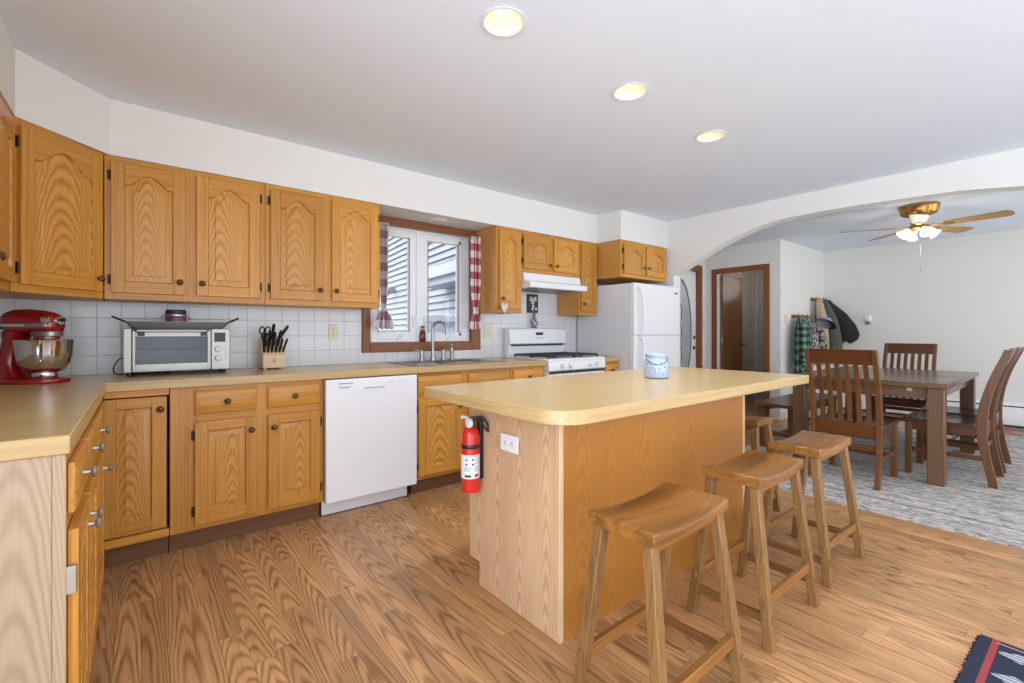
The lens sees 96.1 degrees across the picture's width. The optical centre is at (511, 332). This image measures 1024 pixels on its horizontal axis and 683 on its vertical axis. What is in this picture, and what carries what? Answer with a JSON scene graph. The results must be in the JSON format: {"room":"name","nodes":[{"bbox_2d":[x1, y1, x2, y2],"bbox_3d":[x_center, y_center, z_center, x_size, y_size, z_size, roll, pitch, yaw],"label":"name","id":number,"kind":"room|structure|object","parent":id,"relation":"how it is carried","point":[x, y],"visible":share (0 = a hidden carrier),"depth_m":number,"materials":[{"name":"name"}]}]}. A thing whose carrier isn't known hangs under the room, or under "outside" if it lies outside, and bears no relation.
{"room":"kitchen","nodes":[
{"label":"kitchen","id":0,"kind":"room"},
{"bbox_2d":[0,15,666,248],"bbox_3d":[0.139,-1.081,2.867,5.325,0.293,2.790,0,0,-39],"label":"soffit","id":1,"kind":"structure","parent":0,"point":[32,91],"depth_m":2.89,"materials":[{"name":"white paint"}]},
{"bbox_2d":[429,218,446,222],"bbox_3d":[-0.616,-0.928,3.839,0.144,0.012,0.144,0,0,-39],"label":"recessed light","id":2,"kind":"object","parent":1,"relation":"in","point":[435,220],"visible":1,"depth_m":3.82,"materials":[{"name":"white plastic"}]},
{"bbox_2d":[76,260,704,375],"bbox_3d":[0.609,-0.036,5.135,9.205,2.384,0.150,0,0,-39],"label":"wall","id":3,"kind":"structure","parent":0,"point":[702,263],"depth_m":6.83,"materials":[{"name":"white paint"}]},
{"bbox_2d":[104,154,264,305],"bbox_3d":[-1.919,-0.553,2.741,0.754,0.757,0.350,0,0,-39],"label":"upper cabinet","id":4,"kind":"object","parent":3,"relation":"attached to","point":[173,235],"visible":1,"depth_m":2.60,"materials":[{"name":"brown wood"}]},
{"bbox_2d":[0,292,576,375],"bbox_3d":[-0.401,0.006,2.907,4.535,1.100,2.050,0,0,-39],"label":"backsplash","id":5,"kind":"structure","parent":3,"relation":"attached to","point":[98,343],"depth_m":3.15,"materials":[{"name":"white tile"}]},
{"bbox_2d":[521,272,586,293],"bbox_3d":[0.322,-0.473,4.514,0.752,0.146,0.433,0,0,-39],"label":"range hood","id":6,"kind":"object","parent":5,"relation":"attached to","point":[530,282],"visible":0.85,"depth_m":4.37,"materials":[{"name":"white metal"}]},
{"bbox_2d":[259,184,379,309],"bbox_3d":[-1.332,-0.553,3.214,0.749,0.757,0.350,0,0,-39],"label":"upper cabinet","id":7,"kind":"object","parent":3,"relation":"attached to","point":[322,250],"visible":1,"depth_m":3.07,"materials":[{"name":"brown wood"}]},
{"bbox_2d":[328,325,337,339],"bbox_3d":[-1.341,0.001,3.450,0.072,0.116,0.008,0,0,-39],"label":"outlet","id":8,"kind":"object","parent":3,"relation":"attached to","point":[332,329],"visible":1,"depth_m":3.45,"materials":[{"name":"beige plastic"}]},
{"bbox_2d":[362,216,480,352],"bbox_3d":[-0.772,-0.385,3.988,1.120,1.092,0.142,0,0,-39],"label":"window","id":9,"kind":"structure","parent":3,"relation":"in","point":[464,338],"depth_m":3.95,"materials":[{"name":"white plastic"}]},
{"bbox_2d":[420,326,425,341],"bbox_3d":[-0.762,0.014,3.928,0.053,0.135,0.039,0,0,-39],"label":"bottle","id":10,"kind":"object","parent":9,"relation":"on","point":[422,332],"visible":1,"depth_m":3.91,"materials":[{"name":"red glass"}]},
{"bbox_2d":[382,223,476,239],"bbox_3d":[-0.687,-0.837,3.894,0.954,0.019,0.109,0,0,-39],"label":"curtain rod","id":11,"kind":"object","parent":9,"relation":"attached to","point":[382,223],"visible":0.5,"depth_m":3.82,"materials":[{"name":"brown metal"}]},
{"bbox_2d":[374,222,393,328],"bbox_3d":[-0.998,-0.439,3.582,0.163,0.834,0.056,0,0,-39],"label":"curtain","id":12,"kind":"object","parent":11,"relation":"hanging from","point":[383,320],"visible":0.96,"depth_m":3.58,"materials":[{"name":"fabric"}]},
{"bbox_2d":[470,236,481,329],"bbox_3d":[-0.326,-0.439,4.124,0.117,0.834,0.056,0,0,-21],"label":"curtain","id":13,"kind":"object","parent":11,"relation":"hanging from","point":[475,276],"visible":1,"depth_m":4.12,"materials":[{"name":"fabric"}]},
{"bbox_2d":[484,326,491,338],"bbox_3d":[-0.225,0.003,4.350,0.090,0.116,0.008,0,0,-39],"label":"outlet","id":14,"kind":"object","parent":3,"relation":"attached to","point":[487,329],"visible":1,"depth_m":4.34,"materials":[{"name":"beige plastic"}]},
{"bbox_2d":[476,225,520,313],"bbox_3d":[-0.106,-0.553,4.202,0.294,0.757,0.350,0,0,-39],"label":"upper cabinet","id":15,"kind":"object","parent":3,"relation":"attached to","point":[500,246],"visible":0.93,"depth_m":4.09,"materials":[{"name":"brown wood"}]},
{"bbox_2d":[501,302,507,313],"bbox_3d":[-0.070,-0.234,4.015,0.072,0.144,0.024,0,0,-39],"label":"heart ornament","id":16,"kind":"object","parent":15,"relation":"hanging from","point":[504,307],"visible":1,"depth_m":4.00,"materials":[{"name":"white ceramic"}]},
{"bbox_2d":[527,294,537,312],"bbox_3d":[0.209,-0.292,4.695,0.146,0.189,0.014,0,0,-39],"label":"wall plaque","id":17,"kind":"object","parent":3,"relation":"attached to","point":[532,299],"visible":1,"depth_m":4.69,"materials":[{"name":"black metal"}]},
{"bbox_2d":[521,230,578,277],"bbox_3d":[0.303,-0.741,4.533,0.762,0.382,0.350,0,0,-39],"label":"upper cabinet","id":18,"kind":"object","parent":3,"relation":"attached to","point":[544,254],"visible":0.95,"depth_m":4.39,"materials":[{"name":"brown wood"}]},
{"bbox_2d":[558,241,596,315],"bbox_3d":[0.707,-0.553,4.858,0.271,0.757,0.350,0,0,-39],"label":"upper cabinet","id":19,"kind":"object","parent":3,"relation":"attached to","point":[578,303],"visible":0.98,"depth_m":4.75,"materials":[{"name":"brown wood"}]},
{"bbox_2d":[597,239,665,284],"bbox_3d":[1.228,-0.746,5.085,0.795,0.373,0.650,0,0,-39],"label":"upper cabinet","id":20,"kind":"object","parent":3,"relation":"attached to","point":[620,261],"visible":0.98,"depth_m":4.80,"materials":[{"name":"brown wood"}]},
{"bbox_2d":[680,271,698,367],"bbox_3d":[2.368,0.130,6.475,0.885,2.028,0.119,0,0,-39],"label":"door","id":21,"kind":"structure","parent":3,"relation":"in","point":[688,347],"depth_m":6.62,"materials":[{"name":"white wood"}]},
{"bbox_2d":[690,265,701,367],"bbox_3d":[2.359,0.088,6.486,1.075,2.135,0.102,0,0,-39],"label":"trim","id":22,"kind":"structure","parent":3,"relation":"attached to","point":[698,269],"depth_m":6.75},
{"bbox_2d":[0,0,1023,251],"bbox_3d":[2.474,-1.303,2.823,9.205,0.150,6.090,0,0,-39],"label":"ceiling","id":23,"kind":"structure","parent":0,"point":[807,96],"depth_m":2.28,"materials":[{"name":"white paint"}]},
{"bbox_2d":[481,6,525,37],"bbox_3d":[-0.033,-1.293,1.821,0.181,0.142,0.181,0,0,-39],"label":"recessed light","id":24,"kind":"object","parent":23,"relation":"in","point":[502,22],"visible":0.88,"depth_m":1.88,"materials":[{"name":"white glass"}]},
{"bbox_2d":[612,82,648,100],"bbox_3d":[0.602,-1.293,2.347,0.181,0.142,0.181,0,0,-39],"label":"recessed light","id":25,"kind":"object","parent":23,"relation":"in","point":[632,91],"visible":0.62,"depth_m":2.41,"materials":[{"name":"white glass"}]},
{"bbox_2d":[695,130,725,142],"bbox_3d":[1.243,-1.293,2.880,0.181,0.142,0.181,0,0,-39],"label":"recessed light","id":26,"kind":"object","parent":23,"relation":"in","point":[713,135],"visible":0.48,"depth_m":2.94,"materials":[{"name":"white glass"}]},
{"bbox_2d":[839,201,1014,271],"bbox_3d":[3.950,-0.905,4.433,1.226,0.644,1.221,0,0,-39],"label":"ceiling fan","id":27,"kind":"object","parent":23,"relation":"hanging from","point":[919,213],"visible":1,"depth_m":4.37,"materials":[{"name":"brown wood"}]},
{"bbox_2d":[89,400,1023,682],"bbox_3d":[2.474,1.216,2.823,9.205,0.120,6.090,0,0,-39],"label":"floor","id":28,"kind":"structure","parent":0,"point":[387,591],"depth_m":1.91,"materials":[{"name":"brown wood"}]},
{"bbox_2d":[0,437,101,682],"bbox_3d":[-1.360,0.722,1.049,0.624,0.868,0.330,0,0,-39],"label":"base cabinet","id":29,"kind":"object","parent":28,"relation":"on","point":[45,523],"visible":0.89,"depth_m":1.06,"materials":[{"name":"brown wood"}]},
{"bbox_2d":[80,420,104,671],"bbox_3d":[-1.567,0.722,1.305,0.624,0.867,0.322,0,0,-39],"label":"base cabinet","id":30,"kind":"object","parent":28,"relation":"on","point":[89,433],"visible":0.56,"depth_m":1.47,"materials":[{"name":"brown wood"}]},
{"bbox_2d":[90,406,112,618],"bbox_3d":[-1.785,0.722,1.575,0.624,0.867,0.367,0,0,-39],"label":"base cabinet","id":31,"kind":"object","parent":28,"relation":"on","point":[97,417],"visible":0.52,"depth_m":1.75,"materials":[{"name":"brown wood"}]},
{"bbox_2d":[98,389,168,567],"bbox_3d":[-2.143,0.722,2.165,0.842,0.867,0.985,0,0,-39],"label":"base cabinet","id":32,"kind":"object","parent":28,"relation":"on","point":[136,527],"visible":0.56,"depth_m":2.29,"materials":[{"name":"brown wood"}]},
{"bbox_2d":[168,379,322,551],"bbox_3d":[-1.628,0.722,2.805,0.757,0.867,0.634,0,0,-39],"label":"base cabinet","id":33,"kind":"object","parent":28,"relation":"on","point":[243,458],"visible":0.94,"depth_m":2.56,"materials":[{"name":"brown wood"}]},
{"bbox_2d":[321,374,416,515],"bbox_3d":[-1.083,0.723,3.233,0.612,0.858,0.606,0,0,-39],"label":"dishwasher","id":34,"kind":"object","parent":28,"relation":"on","point":[370,422],"visible":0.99,"depth_m":2.98,"materials":[{"name":"white metal"}]},
{"bbox_2d":[410,368,508,493],"bbox_3d":[-0.518,0.722,3.700,0.838,0.867,0.634,0,0,-39],"label":"base cabinet","id":35,"kind":"object","parent":28,"relation":"on","point":[440,425],"visible":0.38,"depth_m":3.35,"materials":[{"name":"brown wood"}]},
{"bbox_2d":[509,366,543,379],"bbox_3d":[-0.040,0.722,4.085,0.384,0.867,0.634,0,0,-39],"label":"base cabinet","id":36,"kind":"object","parent":28,"relation":"on","point":[531,371],"visible":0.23,"depth_m":3.85,"materials":[{"name":"brown wood"}]},
{"bbox_2d":[0,357,545,461],"bbox_3d":[-0.807,0.265,2.579,3.474,0.045,2.033,0,0,-39],"label":"countertop","id":37,"kind":"structure","parent":36,"relation":"on","point":[37,420],"depth_m":2.02,"materials":[{"name":"beige laminate"}]},
{"bbox_2d":[0,309,74,384],"bbox_3d":[-2.351,0.065,2.227,0.455,0.353,0.220,0,0,10],"label":"stand mixer","id":38,"kind":"object","parent":37,"relation":"on","point":[24,360],"visible":1,"depth_m":2.16,"materials":[{"name":"red metal"}]},
{"bbox_2d":[12,339,74,377],"bbox_3d":[-2.247,0.125,2.212,0.213,0.179,0.213,0,0,5],"label":"bowl","id":39,"kind":"object","parent":38,"relation":"on","point":[31,358],"depth_m":2.16,"materials":[{"name":"silver metal"}]},
{"bbox_2d":[112,329,229,376],"bbox_3d":[-1.976,0.111,2.685,0.546,0.262,0.278,0,0,-37],"label":"toaster oven","id":40,"kind":"object","parent":37,"relation":"on","point":[144,350],"visible":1,"depth_m":2.71,"materials":[{"name":"metal"}]},
{"bbox_2d":[137,361,204,363],"bbox_3d":[-2.004,0.184,2.687,0.364,0.005,0.200,0,0,-37],"label":"tray","id":41,"kind":"object","parent":40,"relation":"on","point":[138,362],"depth_m":2.75,"materials":[{"name":"metal"}]},
{"bbox_2d":[111,316,238,328],"bbox_3d":[-1.963,-0.057,2.716,0.608,0.071,0.224,0,0,-37],"label":"baking pan","id":42,"kind":"object","parent":40,"relation":"on","point":[134,324],"visible":1,"depth_m":2.62,"materials":[{"name":"grey metal"}]},
{"bbox_2d":[161,310,190,321],"bbox_3d":[-1.962,-0.079,2.693,0.113,0.105,0.105,0,0,-1],"label":"candle jar","id":43,"kind":"object","parent":42,"relation":"in","point":[171,315],"visible":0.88,"depth_m":2.65,"materials":[{"name":"glass"}]},
{"bbox_2d":[165,317,186,321],"bbox_3d":[-1.966,-0.063,2.693,0.104,0.073,0.104,0,0,-39],"label":"candle","id":44,"kind":"object","parent":43,"relation":"on","point":[172,319],"depth_m":2.65,"materials":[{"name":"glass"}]},
{"bbox_2d":[258,337,284,368],"bbox_3d":[-1.599,0.136,3.059,0.135,0.211,0.136,0,0,-42],"label":"knife block","id":45,"kind":"object","parent":37,"relation":"on","point":[266,360],"visible":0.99,"depth_m":3.02,"materials":[{"name":"beige wood"}]},
{"bbox_2d":[259,326,270,338],"bbox_3d":[-1.617,0.007,3.005,0.071,0.095,0.050,0,0,-42],"label":"scissors","id":46,"kind":"object","parent":45,"relation":"on","point":[264,328],"visible":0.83,"depth_m":2.99,"materials":[{"name":"black plastic"}]},
{"bbox_2d":[268,330,270,346],"bbox_3d":[-1.583,0.042,3.002,0.019,0.112,0.063,0,0,-34],"label":"kitchen knife","id":47,"kind":"object","parent":45,"relation":"in","point":[269,331],"visible":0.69,"depth_m":2.99,"materials":[{"name":"black plastic"}]},
{"bbox_2d":[271,338,273,352],"bbox_3d":[-1.562,0.087,2.999,0.016,0.096,0.054,0,0,-42],"label":"kitchen knife","id":48,"kind":"object","parent":45,"relation":"in","point":[272,342],"visible":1,"depth_m":2.99,"materials":[{"name":"black plastic"}]},
{"bbox_2d":[271,324,274,339],"bbox_3d":[-1.580,-0.001,3.039,0.021,0.112,0.064,0,0,-42],"label":"kitchen knife","id":49,"kind":"object","parent":45,"relation":"in","point":[273,325],"visible":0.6,"depth_m":3.03,"materials":[{"name":"black plastic"}]},
{"bbox_2d":[274,338,278,352],"bbox_3d":[-1.542,0.087,3.016,0.054,0.096,0.015,0,0,44],"label":"kitchen knife","id":50,"kind":"object","parent":45,"relation":"in","point":[277,340],"visible":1,"depth_m":3.01,"materials":[{"name":"black plastic"}]},
{"bbox_2d":[282,338,287,352],"bbox_3d":[-1.505,0.088,3.050,0.055,0.095,0.016,0,0,26],"label":"kitchen knife","id":51,"kind":"object","parent":45,"relation":"in","point":[286,340],"visible":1,"depth_m":3.04,"materials":[{"name":"black plastic"}]},
{"bbox_2d":[281,325,288,337],"bbox_3d":[-1.534,0.004,3.084,0.080,0.104,0.022,0,0,-1],"label":"kitchen knife","id":52,"kind":"object","parent":45,"relation":"on","point":[287,326],"visible":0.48,"depth_m":3.08,"materials":[{"name":"black plastic"}]},
{"bbox_2d":[413,320,453,360],"bbox_3d":[-0.632,0.068,3.855,0.386,0.336,0.139,0,0,-39],"label":"faucet","id":53,"kind":"object","parent":37,"relation":"on","point":[432,356],"visible":1,"depth_m":3.87,"materials":[{"name":"silver metal"}]},
{"bbox_2d":[387,358,503,365],"bbox_3d":[-0.530,0.319,3.728,0.815,0.166,0.540,0,0,-39],"label":"sink","id":54,"kind":"object","parent":37,"relation":"in","point":[462,360],"visible":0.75,"depth_m":3.74,"materials":[{"name":"metal"}]},
{"bbox_2d":[504,328,604,376],"bbox_3d":[0.428,0.542,4.431,0.752,1.167,0.675,0,0,-39],"label":"gas range","id":55,"kind":"object","parent":28,"relation":"on","point":[547,344],"visible":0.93,"depth_m":4.43,"materials":[{"name":"white metal"}]},
{"bbox_2d":[531,312,537,327],"bbox_3d":[0.225,-0.122,4.661,0.088,0.161,0.068,0,0,-39],"label":"ornament","id":56,"kind":"object","parent":55,"relation":"on","point":[534,316],"visible":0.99,"depth_m":4.65,"materials":[{"name":"grey metal"}]},
{"bbox_2d":[504,355,604,361],"bbox_3d":[0.410,0.241,4.453,0.752,0.030,0.618,0,0,-39],"label":"cooktop","id":57,"kind":"object","parent":55,"relation":"in","point":[549,358],"depth_m":4.25,"materials":[{"name":"white metal"}]},
{"bbox_2d":[470,395,744,643],"bbox_3d":[0.551,0.722,2.421,1.489,0.868,0.652,0,0,-39],"label":"kitchen island","id":58,"kind":"object","parent":28,"relation":"on","point":[531,532],"visible":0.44,"depth_m":1.92,"materials":[{"name":"brown wood"}]},
{"bbox_2d":[461,415,488,492],"bbox_3d":[-0.168,0.540,2.058,0.122,0.338,0.086,0,0,-14],"label":"fire extinguisher","id":59,"kind":"object","parent":58,"relation":"attached to","point":[471,436],"visible":1,"depth_m":2.02,"materials":[{"name":"red metal"}]},
{"bbox_2d":[464,456,478,471],"bbox_3d":[-0.177,0.577,2.020,0.065,0.064,0.015,0,0,-14],"label":"print","id":60,"kind":"object","parent":59,"relation":"attached to","point":[471,463],"depth_m":2.02},
{"bbox_2d":[501,432,517,453],"bbox_3d":[-0.012,0.466,1.930,0.008,0.072,0.116,0,0,-39],"label":"outlet","id":61,"kind":"object","parent":58,"relation":"attached to","point":[509,443],"visible":1,"depth_m":1.93,"materials":[{"name":"white plastic"}]},
{"bbox_2d":[504,438,507,446],"bbox_3d":[-0.027,0.466,1.945,0.002,0.034,0.028,0,0,-39],"label":"socket","id":62,"kind":"object","parent":61,"relation":"attached to","point":[505,439],"depth_m":1.94,"materials":[{"name":"white plastic"}]},
{"bbox_2d":[510,440,513,448],"bbox_3d":[0.000,0.466,1.912,0.002,0.034,0.028,0,0,-39],"label":"socket","id":63,"kind":"object","parent":61,"relation":"attached to","point":[511,441],"depth_m":1.91,"materials":[{"name":"white plastic"}]},
{"bbox_2d":[424,366,808,425],"bbox_3d":[0.640,0.265,2.318,1.963,0.045,0.874,0,0,-39],"label":"island countertop","id":64,"kind":"structure","parent":58,"relation":"on","point":[586,398],"depth_m":1.91,"materials":[{"name":"beige laminate"}]},
{"bbox_2d":[644,353,668,378],"bbox_3d":[0.766,0.178,2.440,0.134,0.127,0.131,0,0,-39],"label":"jar","id":65,"kind":"object","parent":64,"relation":"on","point":[656,365],"visible":1,"depth_m":2.39,"materials":[{"name":"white ceramic"}]},
{"bbox_2d":[604,361,617,371],"bbox_3d":[0.807,0.722,4.769,0.232,0.867,0.634,0,0,-39],"label":"base cabinet","id":66,"kind":"object","parent":28,"relation":"on","point":[612,365],"visible":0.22,"depth_m":4.54,"materials":[{"name":"brown wood"}]},
{"bbox_2d":[587,355,619,361],"bbox_3d":[0.798,0.265,4.779,0.243,0.045,0.623,0,0,-39],"label":"countertop","id":67,"kind":"structure","parent":66,"relation":"on","point":[607,358],"depth_m":4.56,"materials":[{"name":"beige laminate"}]},
{"bbox_2d":[578,282,678,370],"bbox_3d":[1.293,0.321,5.016,0.795,1.650,0.824,0,0,-39],"label":"refrigerator","id":68,"kind":"object","parent":28,"relation":"on","point":[632,321],"visible":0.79,"depth_m":4.73,"materials":[{"name":"white metal"}]},
{"bbox_2d":[572,482,746,682],"bbox_3d":[0.471,0.850,1.459,0.481,0.612,0.336,0,0,-40],"label":"bar stool","id":69,"kind":"object","parent":28,"relation":"on","point":[667,514],"visible":1,"depth_m":1.41,"materials":[{"name":"brown wood"}]},
{"bbox_2d":[686,449,819,654],"bbox_3d":[1.014,0.850,1.929,0.481,0.612,0.336,0,0,-39],"label":"bar stool","id":70,"kind":"object","parent":28,"relation":"on","point":[758,471],"visible":0.99,"depth_m":1.88,"materials":[{"name":"brown wood"}]},
{"bbox_2d":[745,416,780,511],"bbox_3d":[1.463,0.850,3.061,0.336,0.612,0.481,0,0,-39],"label":"bar stool","id":71,"kind":"object","parent":28,"relation":"on","point":[752,423],"visible":0.23,"depth_m":2.93,"materials":[{"name":"brown wood"}]},
{"bbox_2d":[763,430,864,588],"bbox_3d":[1.520,0.850,2.345,0.481,0.612,0.336,0,0,-38],"label":"bar stool","id":72,"kind":"object","parent":28,"relation":"on","point":[817,446],"visible":0.82,"depth_m":2.29,"materials":[{"name":"brown wood"}]},
{"bbox_2d":[745,422,1023,548],"bbox_3d":[4.131,1.152,3.806,3.890,0.008,3.540,0,0,-39],"label":"area rug","id":73,"kind":"object","parent":28,"relation":"on","point":[966,505],"visible":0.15,"depth_m":3.30,"materials":[{"name":"grey carpet"}]},
{"bbox_2d":[753,393,836,446],"bbox_3d":[3.055,0.924,4.894,1.300,0.446,0.385,0,0,-39],"label":"bench","id":74,"kind":"object","parent":73,"relation":"on","point":[785,401],"visible":0.29,"depth_m":4.62,"materials":[{"name":"brown wood"}]},
{"bbox_2d":[804,348,898,490],"bbox_3d":[2.693,0.638,3.651,0.623,1.020,0.470,0,0,-39],"label":"dining chair","id":75,"kind":"object","parent":73,"relation":"on","point":[876,428],"visible":0.95,"depth_m":3.52,"materials":[{"name":"brown wood"}]},
{"bbox_2d":[793,366,978,486],"bbox_3d":[3.490,0.764,4.291,1.620,0.767,1.060,0,0,-39],"label":"dining table","id":76,"kind":"object","parent":73,"relation":"on","point":[934,386],"visible":0.66,"depth_m":3.79,"materials":[{"name":"brown wood"}]},
{"bbox_2d":[871,343,937,420],"bbox_3d":[4.325,0.638,5.074,0.623,1.020,0.470,0,0,-39],"label":"dining chair","id":77,"kind":"object","parent":73,"relation":"on","point":[906,348],"visible":0.4,"depth_m":5.13,"materials":[{"name":"brown wood"}]},
{"bbox_2d":[902,348,1018,488],"bbox_3d":[3.587,0.638,3.693,0.470,1.020,0.623,0,0,-39],"label":"dining chair","id":78,"kind":"object","parent":73,"relation":"on","point":[982,426],"visible":0.94,"depth_m":3.59,"materials":[{"name":"brown wood"}]},
{"bbox_2d":[918,347,1023,472],"bbox_3d":[4.046,0.638,4.063,0.470,1.020,0.623,0,0,-39],"label":"dining chair","id":79,"kind":"object","parent":73,"relation":"on","point":[1002,446],"visible":0.32,"depth_m":4.03,"materials":[{"name":"brown wood"}]},
{"bbox_2d":[953,634,1023,682],"bbox_3d":[1.587,1.151,1.222,0.956,0.008,0.633,0,0,-37],"label":"rug","id":80,"kind":"object","parent":28,"relation":"on","point":[990,660],"visible":1,"depth_m":1.59,"materials":[{"name":"blue fabric"}]},
{"bbox_2d":[1004,428,1023,435],"bbox_3d":[5.992,1.152,5.043,0.380,0.008,1.530,0,0,-39],"label":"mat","id":81,"kind":"object","parent":28,"relation":"on","point":[1007,431],"visible":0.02,"depth_m":5.27,"materials":[{"name":"fabric"}]},
{"bbox_2d":[720,270,762,401],"bbox_3d":[3.838,-0.036,7.038,1.486,2.384,0.936,0,0,-39],"label":"planks","id":82,"kind":"object","parent":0,"point":[752,280],"visible":0.21,"depth_m":7.75,"materials":[{"name":"brown wood"}]},
{"bbox_2d":[705,239,783,419],"bbox_3d":[3.250,-0.036,6.500,0.100,2.384,1.040,0,0,-39],"label":"wall","id":83,"kind":"structure","parent":0,"point":[772,251],"depth_m":6.15,"materials":[{"name":"white paint"}]},
{"bbox_2d":[721,275,745,370],"bbox_3d":[3.327,0.155,6.899,0.639,1.978,0.105,0,0,-39],"label":"door","id":84,"kind":"structure","parent":83,"relation":"in","point":[732,344],"depth_m":6.89,"materials":[{"name":"brown wood"}]},
{"bbox_2d":[712,263,769,416],"bbox_3d":[3.235,0.117,6.501,0.122,2.077,0.800,0,0,-39],"label":"trim","id":85,"kind":"structure","parent":83,"relation":"attached to","point":[716,277],"depth_m":6.49,"materials":[{"name":"brown wood"}]},
{"bbox_2d":[784,240,822,411],"bbox_3d":[4.164,-0.036,6.633,1.490,2.384,0.100,0,0,-39],"label":"wall","id":86,"kind":"structure","parent":0,"point":[803,266],"depth_m":6.43,"materials":[{"name":"white paint"}]},
{"bbox_2d":[791,314,811,317],"bbox_3d":[4.075,-0.226,6.449,0.600,0.058,0.074,0,0,-39],"label":"rail","id":87,"kind":"object","parent":86,"relation":"attached to","point":[798,315],"visible":0.92,"depth_m":6.40,"materials":[{"name":"brown wood"}]},
{"bbox_2d":[794,317,811,372],"bbox_3d":[3.899,0.191,6.156,0.368,0.800,0.189,0,0,-39],"label":"plaid shirt","id":88,"kind":"object","parent":87,"relation":"hanging from","point":[802,339],"visible":0.88,"depth_m":6.05,"materials":[{"name":"green fabric"}]},
{"bbox_2d":[805,318,827,365],"bbox_3d":[4.220,0.136,6.383,0.373,0.670,0.240,0,0,-39],"label":"jacket","id":89,"kind":"object","parent":87,"relation":"hanging from","point":[819,340],"visible":0.49,"depth_m":6.30,"materials":[{"name":"fabric"}]},
{"bbox_2d":[816,316,836,329],"bbox_3d":[4.177,-0.123,6.099,0.154,0.176,0.266,0,0,-20],"label":"baseball cap","id":90,"kind":"object","parent":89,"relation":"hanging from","point":[825,322],"visible":1,"depth_m":6.15,"materials":[{"name":"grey fabric"}]},
{"bbox_3d":[4.581,-0.491,6.856,0.500,0.058,0.074,0,0,-39],"label":"rail","id":91,"kind":"object","parent":86,"relation":"attached to","visible":0},
{"bbox_2d":[816,299,828,348],"bbox_3d":[4.469,-0.082,6.632,0.149,0.805,0.187,0,0,-4],"label":"vest","id":92,"kind":"object","parent":91,"relation":"hanging from","point":[820,309],"visible":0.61,"depth_m":6.61,"materials":[{"name":"fabric"}]},
{"bbox_2d":[823,299,842,348],"bbox_3d":[4.626,-0.084,6.673,0.150,0.810,0.295,0,0,-30],"label":"coat","id":93,"kind":"object","parent":91,"relation":"hanging from","point":[835,338],"visible":0.45,"depth_m":6.60,"materials":[{"name":"fabric"}]},
{"bbox_2d":[827,300,859,343],"bbox_3d":[4.821,-0.158,6.731,0.184,0.642,0.438,0,0,-39],"label":"coat","id":94,"kind":"object","parent":91,"relation":"hanging from","point":[850,333],"visible":0.53,"depth_m":6.63,"materials":[{"name":"fabric"}]},
{"bbox_2d":[650,148,1023,366],"bbox_3d":[3.252,-0.036,3.355,0.135,2.384,5.940,0,0,-39],"label":"wall","id":95,"kind":"structure","parent":0,"point":[691,240],"depth_m":3.90,"materials":[{"name":"white paint"}]},
{"bbox_2d":[823,229,1023,429],"bbox_3d":[6.045,-0.036,5.606,0.150,2.384,5.940,0,0,-39],"label":"wall","id":96,"kind":"structure","parent":0,"point":[966,298],"depth_m":6.00,"materials":[{"name":"white paint"}]},
{"bbox_2d":[864,315,871,324],"bbox_3d":[5.110,-0.174,6.612,0.043,0.150,0.090,0,0,-39],"label":"thermostat","id":97,"kind":"object","parent":96,"relation":"attached to","point":[867,318],"visible":1,"depth_m":6.61,"materials":[{"name":"beige plastic"}]},
{"bbox_2d":[837,391,1023,428],"bbox_3d":[5.913,0.992,5.603,0.058,0.289,3.300,0,0,-39],"label":"baseboard heater","id":98,"kind":"object","parent":96,"relation":"attached to","point":[1013,413],"visible":0.16,"depth_m":5.53,"materials":[{"name":"white metal"}]},
{"label":"outside","id":99,"kind":"structure","parent":0,"visible":0},
{"bbox_3d":[-6.700,1.831,16.275,34.000,0.150,26.250,0,0,-39],"label":"ground","id":100,"kind":"structure","parent":99,"visible":0},
{"bbox_2d":[379,237,455,331],"bbox_3d":[-2.044,-1.741,12.139,4.480,7.006,12.800,0,0,-32],"label":"neighbor house","id":101,"kind":"structure","parent":100,"relation":"on","point":[441,257],"depth_m":7.70,"materials":[{"name":"white"}]},
{"bbox_2d":[428,314,455,331],"bbox_3d":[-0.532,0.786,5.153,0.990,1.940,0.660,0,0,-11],"label":"trailer","id":102,"kind":"object","parent":100,"relation":"on","point":[450,320],"visible":0.02,"depth_m":4.79,"materials":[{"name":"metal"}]},
{"bbox_3d":[-1.993,-0.036,1.149,0.150,2.384,2.790,0,0,-39],"label":"wall","id":103,"kind":"structure","parent":0,"visible":0},
{"bbox_2d":[0,97,14,290],"bbox_3d":[-1.980,-0.553,1.568,0.340,0.757,0.810,0,0,-39],"label":"upper cabinet","id":104,"kind":"object","parent":103,"relation":"attached to","point":[7,122],"visible":1,"depth_m":1.85,"materials":[{"name":"brown wood"}]},
{"bbox_2d":[0,114,106,301],"bbox_3d":[-2.349,-0.553,2.212,0.599,0.757,0.648,0,0,-39],"label":"upper cabinet","id":105,"kind":"object","parent":103,"relation":"attached to","point":[59,180],"visible":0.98,"depth_m":2.15,"materials":[{"name":"brown wood"}]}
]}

